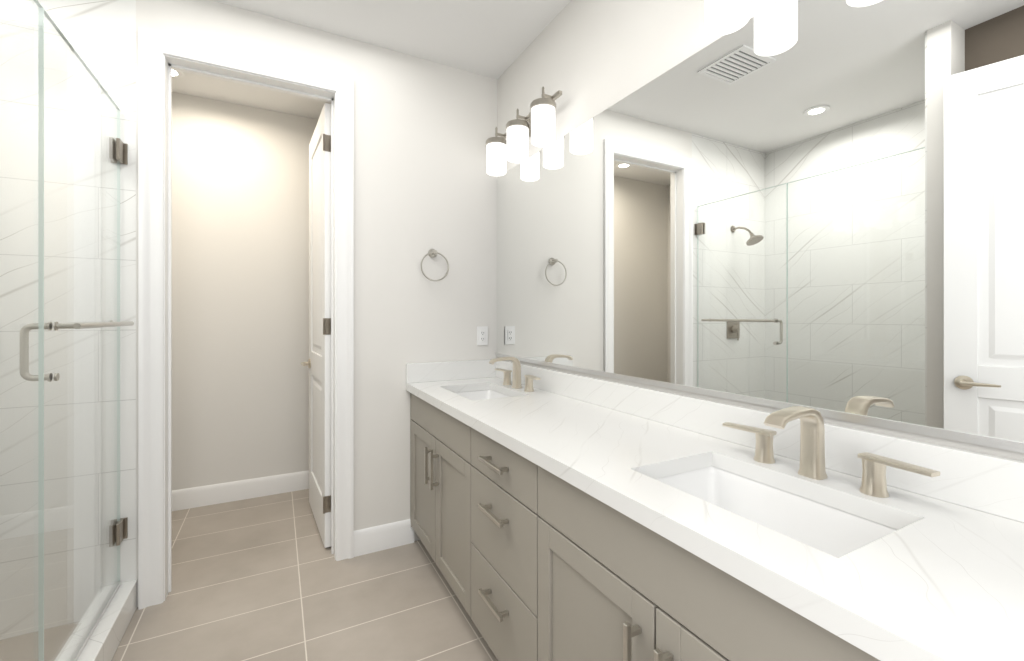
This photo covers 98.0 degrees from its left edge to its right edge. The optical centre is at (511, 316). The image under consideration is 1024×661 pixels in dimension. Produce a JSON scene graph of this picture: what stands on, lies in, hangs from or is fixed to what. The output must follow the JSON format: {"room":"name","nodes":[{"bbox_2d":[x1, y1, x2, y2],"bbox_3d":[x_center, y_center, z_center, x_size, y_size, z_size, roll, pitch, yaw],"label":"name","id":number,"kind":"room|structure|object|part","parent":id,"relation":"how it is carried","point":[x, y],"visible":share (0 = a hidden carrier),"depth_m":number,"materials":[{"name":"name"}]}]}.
{"room":"bathroom","nodes":[
{"label":"bathroom","id":0,"kind":"room"},
{"bbox_2d":[0,0,135,639],"bbox_3d":[-2.102,-0.100,1.784,0.955,2.760,0.120,0,0,-28],"label":"tiled wall","id":1,"kind":"structure","parent":0,"point":[100,35],"depth_m":1.85,"materials":[{"name":"stone"}]},
{"bbox_2d":[136,45,137,606],"bbox_3d":[-1.642,0.045,2.027,0.085,2.470,0.120,0,0,-28],"label":"wall","id":2,"kind":"structure","parent":0,"point":[137,319],"depth_m":1.96,"materials":[{"name":"white paint"}]},
{"bbox_2d":[172,92,317,489],"bbox_3d":[-2.235,-0.100,3.003,2.100,2.760,0.120,0,0,-28],"label":"wall","id":3,"kind":"structure","parent":0,"point":[240,287],"depth_m":3.11,"materials":[{"name":"white paint"}]},
{"bbox_2d":[172,470,308,510],"bbox_3d":[-2.203,1.214,2.943,1.860,0.132,0.016,0,0,-28],"label":"baseboard","id":4,"kind":"structure","parent":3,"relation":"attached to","point":[195,497],"depth_m":3.10,"materials":[{"name":"white wood"}]},
{"bbox_2d":[0,489,497,660],"bbox_3d":[-0.882,1.310,1.366,2.960,0.060,4.280,0,0,-28],"label":"floor","id":5,"kind":"structure","parent":0,"point":[267,578],"depth_m":1.99,"materials":[{"name":"beige tile"}]},
{"bbox_2d":[54,580,136,660],"bbox_3d":[-1.359,1.218,1.284,0.120,0.125,1.458,0,0,-28],"label":"shower curb","id":6,"kind":"object","parent":5,"relation":"on","point":[104,640],"visible":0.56,"depth_m":1.69,"materials":[{"name":"stone"}]},
{"bbox_2d":[0,0,133,660],"bbox_3d":[-1.359,0.131,1.284,0.145,2.045,1.456,0,0,-28],"label":"shower enclosure","id":7,"kind":"object","parent":6,"relation":"on","point":[118,525],"visible":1,"depth_m":1.40,"materials":[{"name":"clear glass"}]},
{"bbox_3d":[-1.517,0.107,1.582,0.145,0.182,0.576,0,0,-28],"label":"handle","id":8,"kind":"part","parent":7,"relation":"part of","materials":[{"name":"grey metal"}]},
{"bbox_2d":[406,388,901,660],"bbox_3d":[0.302,0.848,1.403,0.588,0.864,2.796,0,0,-28],"label":"bathroom vanity","id":9,"kind":"object","parent":5,"relation":"on","point":[555,515],"depth_m":1.15,"materials":[{"name":"grey"}]},
{"bbox_2d":[406,376,1023,660],"bbox_3d":[0.309,0.395,1.407,0.572,0.041,2.796,0,0,-28],"label":"countertop","id":10,"kind":"structure","parent":9,"relation":"on","point":[944,581],"depth_m":0.78,"materials":[{"name":"white stone"}]},
{"bbox_2d":[454,388,509,399],"bbox_3d":[-0.151,0.477,2.251,0.325,0.147,0.486,0,0,-28],"label":"sink","id":11,"kind":"object","parent":10,"relation":"in","point":[474,393],"depth_m":2.47,"materials":[{"name":"white ceramic"}]},
{"bbox_2d":[486,356,545,391],"bbox_3d":[-0.030,0.292,2.306,0.184,0.165,0.452,0,0,-28],"label":"faucet","id":12,"kind":"object","parent":10,"relation":"on","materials":[{"name":"gold metal"}]},
{"bbox_2d":[662,464,893,547],"bbox_3d":[0.531,0.477,0.963,0.325,0.147,0.485,0,0,-28],"label":"sink","id":13,"kind":"object","parent":10,"relation":"in","point":[821,521],"depth_m":1.06,"materials":[{"name":"white ceramic"}]},
{"bbox_2d":[718,406,945,499],"bbox_3d":[0.652,0.292,1.018,0.184,0.165,0.452,0,0,-28],"label":"faucet","id":14,"kind":"object","parent":10,"relation":"on","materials":[{"name":"gold metal"}]},
{"bbox_2d":[136,0,496,540],"bbox_3d":[-0.900,-0.100,2.420,1.765,2.760,0.120,0,0,-28],"label":"wall","id":15,"kind":"structure","parent":0,"point":[424,181],"depth_m":2.49,"materials":[{"name":"white paint"}]},
{"bbox_2d":[138,27,353,609],"bbox_3d":[-1.273,0.045,2.223,0.750,2.470,0.122,0,0,-28],"label":"door jamb","id":16,"kind":"structure","parent":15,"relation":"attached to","point":[203,69],"depth_m":2.08,"materials":[{"name":"white wood"}]},
{"bbox_2d":[301,103,330,547],"bbox_3d":[-1.188,0.050,2.742,0.151,2.437,0.716,0,0,-31],"label":"door","id":17,"kind":"structure","parent":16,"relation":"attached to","point":[318,363],"depth_m":2.59,"materials":[{"name":"white wood"}]},
{"bbox_3d":[-1.323,0.315,2.968,0.151,0.066,0.190,0,0,-31],"label":"handle","id":18,"kind":"part","parent":17,"relation":"part of","materials":[{"name":"silver metal"}]},
{"bbox_2d":[354,519,413,556],"bbox_3d":[-0.701,1.214,2.449,0.328,0.132,0.016,0,0,-28],"label":"baseboard","id":19,"kind":"structure","parent":15,"relation":"attached to","point":[382,537],"depth_m":2.44,"materials":[{"name":"white wood"}]},
{"bbox_2d":[421,249,448,280],"bbox_3d":[-0.449,-0.295,2.557,0.168,0.192,0.057,0,0,-28],"label":"towel ring","id":20,"kind":"object","parent":15,"relation":"attached to","point":[432,253],"visible":1,"depth_m":2.55,"materials":[{"name":"grey metal"}]},
{"bbox_2d":[406,360,485,383],"bbox_3d":[-0.349,0.321,2.629,0.552,0.108,0.020,0,0,-28],"label":"backsplash","id":21,"kind":"structure","parent":15,"relation":"attached to","point":[451,370],"depth_m":2.60,"materials":[{"name":"white stone"}]},
{"bbox_2d":[477,326,487,344],"bbox_3d":[-0.180,0.120,2.728,0.072,0.116,0.007,0,0,-28],"label":"electrical outlet","id":22,"kind":"object","parent":15,"relation":"attached to","point":[482,335],"visible":1,"depth_m":2.72,"materials":[{"name":"white plastic"}]},
{"bbox_2d":[172,0,570,119],"bbox_3d":[-0.882,-1.510,1.366,2.960,0.060,4.280,0,0,-28],"label":"ceiling","id":23,"kind":"structure","parent":0,"point":[494,39],"depth_m":2.30,"materials":[{"name":"white paint"}]},
{"bbox_2d":[172,69,183,77],"bbox_3d":[-2.066,-1.474,2.674,0.160,0.012,0.160,0,0,-28],"label":"recessed light","id":24,"kind":"object","parent":23,"relation":"in","point":[177,74],"visible":0.23,"depth_m":2.70,"materials":[{"name":"white"}]},
{"bbox_2d":[497,0,1023,460],"bbox_3d":[0.640,-0.100,1.527,0.120,2.760,3.140,0,0,-28],"label":"wall","id":25,"kind":"structure","parent":0,"point":[590,59],"depth_m":1.86,"materials":[{"name":"white paint"}]},
{"bbox_2d":[486,87,561,175],"bbox_3d":[0.053,-0.953,2.314,0.177,0.288,0.622,0,0,-28],"label":"sconce","id":26,"kind":"object","parent":25,"relation":"attached to","point":[537,124],"visible":1,"depth_m":2.25,"materials":[{"name":"white glass"}]},
{"bbox_3d":[-0.088,-0.886,2.522,0.114,0.155,0.114,0,0,-28],"label":"lamp shade","id":27,"kind":"part","parent":26,"relation":"part of","materials":[{"name":"white glass"}]},
{"bbox_3d":[0.029,-0.886,2.301,0.114,0.155,0.114,0,0,-28],"label":"lamp shade","id":28,"kind":"part","parent":26,"relation":"part of","materials":[{"name":"white glass"}]},
{"bbox_3d":[0.146,-0.886,2.080,0.114,0.155,0.114,0,0,-28],"label":"lamp shade","id":29,"kind":"part","parent":26,"relation":"part of","materials":[{"name":"white glass"}]},
{"bbox_2d":[705,0,749,35],"bbox_3d":[0.736,-0.953,1.023,0.177,0.288,0.622,0,0,-28],"label":"sconce","id":30,"kind":"object","parent":25,"relation":"attached to","point":[724,17],"visible":1,"depth_m":1.21,"materials":[{"name":"white glass"}]},
{"bbox_2d":[496,0,1023,452],"bbox_3d":[0.553,-0.305,1.547,0.011,1.110,2.776,0,0,-28],"label":"mirror","id":31,"kind":"object","parent":25,"relation":"attached to","point":[817,205],"visible":1,"depth_m":1.15,"materials":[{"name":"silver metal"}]},
{"bbox_2d":[522,364,1023,519],"bbox_3d":[0.553,0.321,1.536,0.020,0.108,2.796,0,0,-28],"label":"backsplash","id":32,"kind":"structure","parent":25,"relation":"attached to","point":[990,483],"depth_m":1.04,"materials":[{"name":"white stone"}]}
]}

